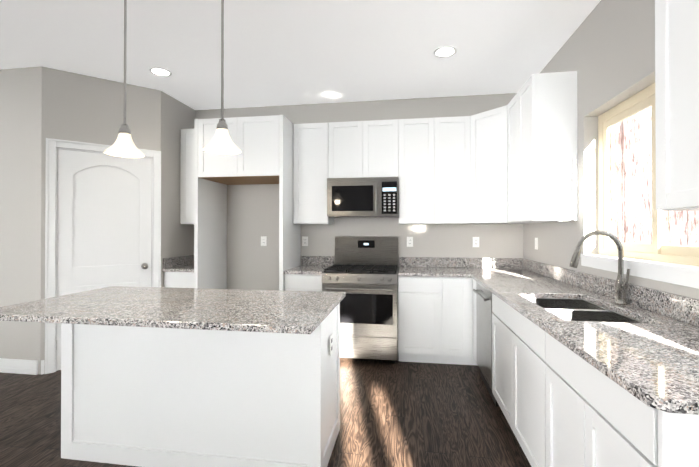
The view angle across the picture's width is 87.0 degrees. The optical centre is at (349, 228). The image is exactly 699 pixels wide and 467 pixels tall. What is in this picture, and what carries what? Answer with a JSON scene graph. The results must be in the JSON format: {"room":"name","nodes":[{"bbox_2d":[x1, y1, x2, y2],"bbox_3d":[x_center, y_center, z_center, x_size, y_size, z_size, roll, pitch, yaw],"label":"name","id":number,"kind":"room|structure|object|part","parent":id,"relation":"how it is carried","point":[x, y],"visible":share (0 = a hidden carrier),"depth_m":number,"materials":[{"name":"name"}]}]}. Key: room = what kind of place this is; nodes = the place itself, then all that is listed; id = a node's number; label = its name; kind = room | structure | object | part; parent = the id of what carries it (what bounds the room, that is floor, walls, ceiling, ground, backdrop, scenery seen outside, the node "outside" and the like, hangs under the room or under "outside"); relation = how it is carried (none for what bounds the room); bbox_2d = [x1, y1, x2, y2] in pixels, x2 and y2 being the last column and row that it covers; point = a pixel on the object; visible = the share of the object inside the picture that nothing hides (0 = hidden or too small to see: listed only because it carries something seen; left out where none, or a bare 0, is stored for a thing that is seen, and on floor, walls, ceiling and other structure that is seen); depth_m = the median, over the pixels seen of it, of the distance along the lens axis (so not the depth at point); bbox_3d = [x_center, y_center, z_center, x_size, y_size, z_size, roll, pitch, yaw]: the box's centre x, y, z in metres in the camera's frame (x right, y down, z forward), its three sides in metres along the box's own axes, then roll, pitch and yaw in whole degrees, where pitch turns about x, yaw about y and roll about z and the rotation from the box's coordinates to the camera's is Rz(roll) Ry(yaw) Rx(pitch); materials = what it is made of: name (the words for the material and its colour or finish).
{"room":"kitchen","nodes":[
{"label":"kitchen","id":0,"kind":"room"},
{"bbox_2d":[0,66,522,373],"bbox_3d":[-1.238,-0.078,4.012,6.510,2.865,1.654,0,0,9],"label":"wall","id":1,"kind":"structure","parent":0,"point":[39,105],"depth_m":4.08,"materials":[{"name":"grey paint"}]},
{"bbox_2d":[45,138,160,373],"bbox_3d":[-2.472,0.255,3.760,0.969,2.197,0.127,0,0,-36],"label":"door frame","id":2,"kind":"structure","parent":1,"relation":"attached to","point":[51,197],"depth_m":3.48,"materials":[{"name":"white wood"}]},
{"bbox_2d":[57,149,151,369],"bbox_3d":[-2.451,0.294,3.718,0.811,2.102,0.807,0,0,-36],"label":"pantry door","id":3,"kind":"structure","parent":1,"relation":"in","point":[104,220],"depth_m":3.71,"materials":[{"name":"white wood"}]},
{"bbox_3d":[-2.453,0.303,3.717,0.595,1.690,0.547,0,0,9],"label":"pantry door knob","id":4,"kind":"part","parent":3,"relation":"part of","materials":[{"name":"white wood"}]},
{"bbox_2d":[180,129,193,224],"bbox_3d":[-1.791,-0.618,4.491,0.385,1.130,0.322,0,0,9],"label":"upper cabinet","id":5,"kind":"object","parent":1,"relation":"attached to","point":[187,179],"visible":0.4,"depth_m":4.35,"materials":[{"name":"white wood"}]},
{"bbox_2d":[261,236,266,245],"bbox_3d":[-1.056,0.152,4.535,0.072,0.116,0.007,0,0,9],"label":"outlet","id":6,"kind":"object","parent":1,"relation":"attached to","point":[263,238],"depth_m":4.53,"materials":[{"name":"white plastic"}]},
{"bbox_2d":[302,236,307,245],"bbox_3d":[-0.537,0.152,4.455,0.072,0.116,0.007,0,0,9],"label":"outlet","id":7,"kind":"object","parent":1,"relation":"attached to","point":[304,239],"depth_m":4.45,"materials":[{"name":"white plastic"}]},
{"bbox_2d":[293,122,333,223],"bbox_3d":[-0.381,-0.619,4.273,0.469,1.130,0.322,0,0,9],"label":"upper cabinet","id":8,"kind":"object","parent":1,"relation":"attached to","point":[312,142],"depth_m":4.13,"materials":[{"name":"white wood"}]},
{"bbox_2d":[300,256,333,265],"bbox_3d":[-0.389,0.384,4.421,0.407,0.114,0.022,0,0,9],"label":"backsplash","id":9,"kind":"structure","parent":1,"relation":"attached to","point":[304,260],"depth_m":4.41,"materials":[{"name":"stone"}]},
{"bbox_2d":[333,121,368,177],"bbox_3d":[0.010,-0.867,4.214,0.445,0.635,0.322,0,0,9],"label":"upper cabinet","id":10,"kind":"object","parent":1,"relation":"attached to","point":[350,138],"depth_m":4.06,"materials":[{"name":"white wood"}]},
{"bbox_2d":[327,177,398,217],"bbox_3d":[0.162,-0.341,4.122,0.769,0.413,0.452,0,0,9],"label":"microwave","id":11,"kind":"object","parent":10,"relation":"attached to","point":[365,197],"visible":1,"depth_m":3.94,"materials":[{"name":"silver metal"}]},
{"bbox_2d":[369,119,400,179],"bbox_3d":[0.333,-0.867,4.164,0.446,0.635,0.322,0,0,9],"label":"upper cabinet","id":12,"kind":"object","parent":1,"relation":"attached to","point":[384,135],"depth_m":4.00,"materials":[{"name":"white wood"}]},
{"bbox_2d":[407,237,412,246],"bbox_3d":[0.699,0.151,4.264,0.072,0.116,0.007,0,0,9],"label":"outlet","id":13,"kind":"object","parent":1,"relation":"attached to","point":[409,241],"depth_m":4.26,"materials":[{"name":"white plastic"}]},
{"bbox_2d":[399,117,440,223],"bbox_3d":[0.738,-0.620,4.101,0.497,1.130,0.322,0,0,9],"label":"upper cabinet","id":14,"kind":"object","parent":1,"relation":"attached to","point":[426,162],"depth_m":3.94,"materials":[{"name":"white wood"}]},
{"bbox_2d":[441,116,470,223],"bbox_3d":[1.081,-0.620,4.048,0.435,1.130,0.322,0,0,9],"label":"upper cabinet","id":15,"kind":"object","parent":1,"relation":"attached to","point":[455,131],"depth_m":3.89,"materials":[{"name":"white wood"}]},
{"bbox_2d":[399,257,519,268],"bbox_3d":[1.223,0.383,4.170,1.310,0.114,0.025,0,0,9],"label":"backsplash","id":16,"kind":"structure","parent":1,"relation":"attached to","point":[451,262],"depth_m":4.16,"materials":[{"name":"stone"}]},
{"bbox_2d":[473,237,478,246],"bbox_3d":[1.425,0.150,4.152,0.072,0.116,0.007,0,0,9],"label":"outlet","id":17,"kind":"object","parent":1,"relation":"attached to","point":[475,239],"depth_m":4.15,"materials":[{"name":"white plastic"}]},
{"bbox_2d":[470,105,526,223],"bbox_3d":[1.573,-0.621,3.826,0.610,1.130,0.610,0,0,9],"label":"upper cabinet","id":18,"kind":"object","parent":1,"relation":"attached to","point":[489,167],"visible":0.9,"depth_m":3.69,"materials":[{"name":"white wood"}]},
{"bbox_2d":[0,357,530,466],"bbox_3d":[-1.757,1.364,1.100,6.770,0.050,7.400,0,0,9],"label":"floor","id":19,"kind":"structure","parent":0,"point":[406,414],"depth_m":2.59,"materials":[{"name":"brown wood"}]},
{"bbox_2d":[164,272,193,287],"bbox_3d":[-1.814,0.916,4.337,0.385,0.881,0.617,0,0,9],"label":"base cabinet","id":20,"kind":"object","parent":19,"relation":"on","point":[178,279],"visible":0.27,"depth_m":4.04,"materials":[{"name":"white wood"}]},
{"bbox_2d":[162,255,193,271],"bbox_3d":[-1.816,0.400,4.328,0.384,0.147,0.642,0,0,9],"label":"countertop","id":21,"kind":"structure","parent":20,"relation":"on","point":[179,264],"depth_m":4.19,"materials":[{"name":"stone"}]},
{"bbox_2d":[61,303,339,466],"bbox_3d":[-0.874,0.905,2.331,1.564,0.881,0.582,0,0,9],"label":"kitchen island","id":22,"kind":"object","parent":19,"relation":"on","point":[151,397],"visible":0.69,"depth_m":2.06,"materials":[{"name":"white wood"}]},
{"bbox_2d":[0,286,345,333],"bbox_3d":[-0.982,0.446,2.194,1.790,0.032,0.930,0,0,9],"label":"island countertop","id":23,"kind":"structure","parent":22,"relation":"on","point":[292,312],"depth_m":1.96,"materials":[{"name":"stone"}]},
{"bbox_2d":[194,115,300,289],"bbox_3d":[-1.133,0.086,4.219,0.995,2.540,0.652,0,0,9],"label":"enclosure","id":24,"kind":"object","parent":19,"relation":"on","point":[264,144],"visible":0.83,"depth_m":3.97,"materials":[{"name":"white wood"}]},
{"bbox_2d":[285,274,321,290],"bbox_3d":[-0.435,0.915,4.125,0.407,0.880,0.617,0,0,9],"label":"base cabinet","id":25,"kind":"object","parent":19,"relation":"on","point":[293,282],"depth_m":3.82,"materials":[{"name":"white wood"}]},
{"bbox_2d":[284,265,329,274],"bbox_3d":[-0.436,0.456,4.114,0.407,0.032,0.642,0,0,9],"label":"countertop","id":26,"kind":"structure","parent":25,"relation":"on","point":[302,269],"depth_m":3.87,"materials":[{"name":"stone"}]},
{"bbox_2d":[321,236,398,363],"bbox_3d":[0.140,0.722,3.974,0.763,1.265,0.737,0,0,9],"label":"stove","id":27,"kind":"object","parent":19,"relation":"on","point":[362,272],"visible":0.94,"depth_m":3.68,"materials":[{"name":"silver metal"}]},
{"bbox_2d":[398,276,448,363],"bbox_3d":[0.774,0.914,3.938,0.489,0.880,0.617,0,0,9],"label":"base cabinet","id":28,"kind":"object","parent":19,"relation":"on","point":[435,319],"depth_m":3.64,"materials":[{"name":"white wood"}]},
{"bbox_2d":[398,267,467,276],"bbox_3d":[0.864,0.455,3.911,0.680,0.032,0.646,0,0,9],"label":"countertop","id":29,"kind":"structure","parent":28,"relation":"on","point":[403,271],"depth_m":3.69,"materials":[{"name":"stone"}]},
{"bbox_2d":[449,277,472,364],"bbox_3d":[1.040,0.914,3.897,0.349,0.880,0.617,0,0,9],"label":"base cabinet","id":30,"kind":"object","parent":19,"relation":"on","point":[460,288],"depth_m":3.59,"materials":[{"name":"white wood"}]},
{"bbox_2d":[473,282,499,406],"bbox_3d":[1.389,0.904,3.033,0.641,0.867,0.603,0,0,9],"label":"dishwasher","id":31,"kind":"object","parent":19,"relation":"on","point":[484,312],"visible":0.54,"depth_m":3.02,"materials":[{"name":"silver metal"}]},
{"bbox_2d":[473,279,552,362],"bbox_3d":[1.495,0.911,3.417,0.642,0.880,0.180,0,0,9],"label":"base cabinet","id":32,"kind":"object","parent":19,"relation":"on","point":[503,315],"depth_m":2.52,"materials":[{"name":"white wood"}]},
{"bbox_2d":[464,268,698,414],"bbox_3d":[1.334,0.448,2.495,0.679,0.032,3.302,0,0,9],"label":"countertop","id":33,"kind":"structure","parent":32,"relation":"on","point":[652,360],"depth_m":1.43,"materials":[{"name":"stone"}]},
{"bbox_2d":[526,298,640,322],"bbox_3d":[1.271,0.562,2.073,0.408,0.200,0.778,0,0,9],"label":"sink","id":34,"kind":"object","parent":33,"relation":"in","point":[574,310],"visible":0.19,"depth_m":2.11,"materials":[{"name":"silver metal"}]},
{"bbox_2d":[569,230,629,304],"bbox_3d":[1.431,0.218,2.110,0.304,0.420,0.098,0,0,9],"label":"faucet","id":35,"kind":"object","parent":33,"relation":"on","point":[621,285],"visible":1,"depth_m":2.10,"materials":[{"name":"silver metal"}]},
{"bbox_2d":[492,327,536,466],"bbox_3d":[1.306,1.045,2.189,0.642,0.599,1.075,0,0,9],"label":"base cabinet","id":36,"kind":"object","parent":19,"relation":"on","point":[514,349],"depth_m":2.13,"materials":[{"name":"white wood"}]},
{"bbox_2d":[537,326,698,466],"bbox_3d":[1.168,0.900,1.296,0.642,0.880,0.856,0,0,9],"label":"base cabinet","id":37,"kind":"object","parent":19,"relation":"on","point":[560,404],"depth_m":1.26,"materials":[{"name":"white wood"}]},
{"bbox_2d":[0,0,600,109],"bbox_3d":[-1.757,-1.551,1.115,6.770,0.050,7.400,0,0,9],"label":"ceiling","id":38,"kind":"structure","parent":0,"point":[286,52],"depth_m":3.03,"materials":[{"name":"white paint"}]},
{"bbox_2d":[104,0,144,157],"bbox_3d":[-1.401,-0.990,2.302,0.220,1.056,0.220,0,0,9],"label":"pendant light","id":39,"kind":"object","parent":38,"relation":"hanging from","point":[123,145],"visible":1,"depth_m":2.29,"materials":[{"name":"white glass"}]},
{"bbox_2d":[149,67,171,75],"bbox_3d":[-1.821,-1.509,3.553,0.196,0.006,0.196,0,0,9],"label":"recessed light","id":40,"kind":"object","parent":38,"relation":"in","point":[159,71],"visible":1,"depth_m":3.54,"materials":[{"name":"white"}]},
{"bbox_2d":[203,0,240,154],"bbox_3d":[-0.759,-0.991,2.203,0.220,1.056,0.220,0,0,9],"label":"pendant light","id":41,"kind":"object","parent":38,"relation":"hanging from","point":[221,143],"visible":1,"depth_m":2.19,"materials":[{"name":"white glass"}]},
{"bbox_2d":[434,46,456,57],"bbox_3d":[0.819,-1.511,3.156,0.196,0.006,0.196,0,0,9],"label":"recessed light","id":42,"kind":"object","parent":38,"relation":"in","point":[444,51],"visible":1,"depth_m":3.15,"materials":[{"name":"white"}]},
{"bbox_2d":[523,0,698,322],"bbox_3d":[1.730,-0.087,2.365,0.140,2.865,3.450,0,0,9],"label":"wall","id":43,"kind":"structure","parent":0,"point":[606,51],"depth_m":2.58,"materials":[{"name":"grey paint"}]},
{"bbox_2d":[535,238,537,249],"bbox_3d":[1.856,0.148,3.665,0.008,0.116,0.072,0,0,9],"label":"outlet","id":44,"kind":"object","parent":43,"relation":"attached to","point":[536,239],"depth_m":3.65,"materials":[{"name":"white plastic"}]},
{"bbox_2d":[507,71,577,222],"bbox_3d":[1.615,-0.625,3.154,0.322,1.130,0.709,0,0,9],"label":"upper cabinet","id":45,"kind":"object","parent":43,"relation":"attached to","point":[542,158],"visible":1,"depth_m":2.82,"materials":[{"name":"white wood"}]},
{"bbox_2d":[520,258,698,325],"bbox_3d":[1.658,0.373,2.445,0.022,0.114,3.302,0,0,9],"label":"backsplash","id":46,"kind":"structure","parent":43,"relation":"attached to","point":[680,307],"depth_m":2.06,"materials":[{"name":"stone"}]},
{"bbox_2d":[580,83,698,288],"bbox_3d":[1.674,-0.276,2.076,0.153,1.085,1.280,0,0,9],"label":"window","id":47,"kind":"structure","parent":43,"relation":"in","point":[657,259],"depth_m":2.17,"materials":[{"name":"beige plastic"}]},
{"bbox_2d":[655,0,698,210],"bbox_3d":[1.292,-0.636,1.060,0.322,1.130,0.710,0,0,9],"label":"upper cabinet","id":48,"kind":"object","parent":43,"relation":"attached to","point":[677,94],"visible":1,"depth_m":1.32,"materials":[{"name":"white wood"}]},
{"label":"outside","id":49,"kind":"structure","parent":0,"visible":0},
{"bbox_2d":[609,106,698,246],"bbox_3d":[5.961,-1.626,7.724,18.000,12.000,0.020,0,0,37],"label":"window pane","id":50,"kind":"structure","parent":49,"point":[644,233],"depth_m":7.69,"materials":[{"name":"clear glass"}]},
{"bbox_3d":[-1.862,-0.097,0.427,6.650,2.865,5.903,0,0,9],"label":"wall","id":51,"kind":"structure","parent":0,"visible":0},
{"bbox_2d":[0,358,43,374],"bbox_3d":[-4.137,1.273,0.781,1.764,0.130,5.642,0,0,9],"label":"baseboard","id":52,"kind":"structure","parent":51,"relation":"attached to","point":[20,366],"depth_m":3.43,"materials":[{"name":"white wood"}]}
]}

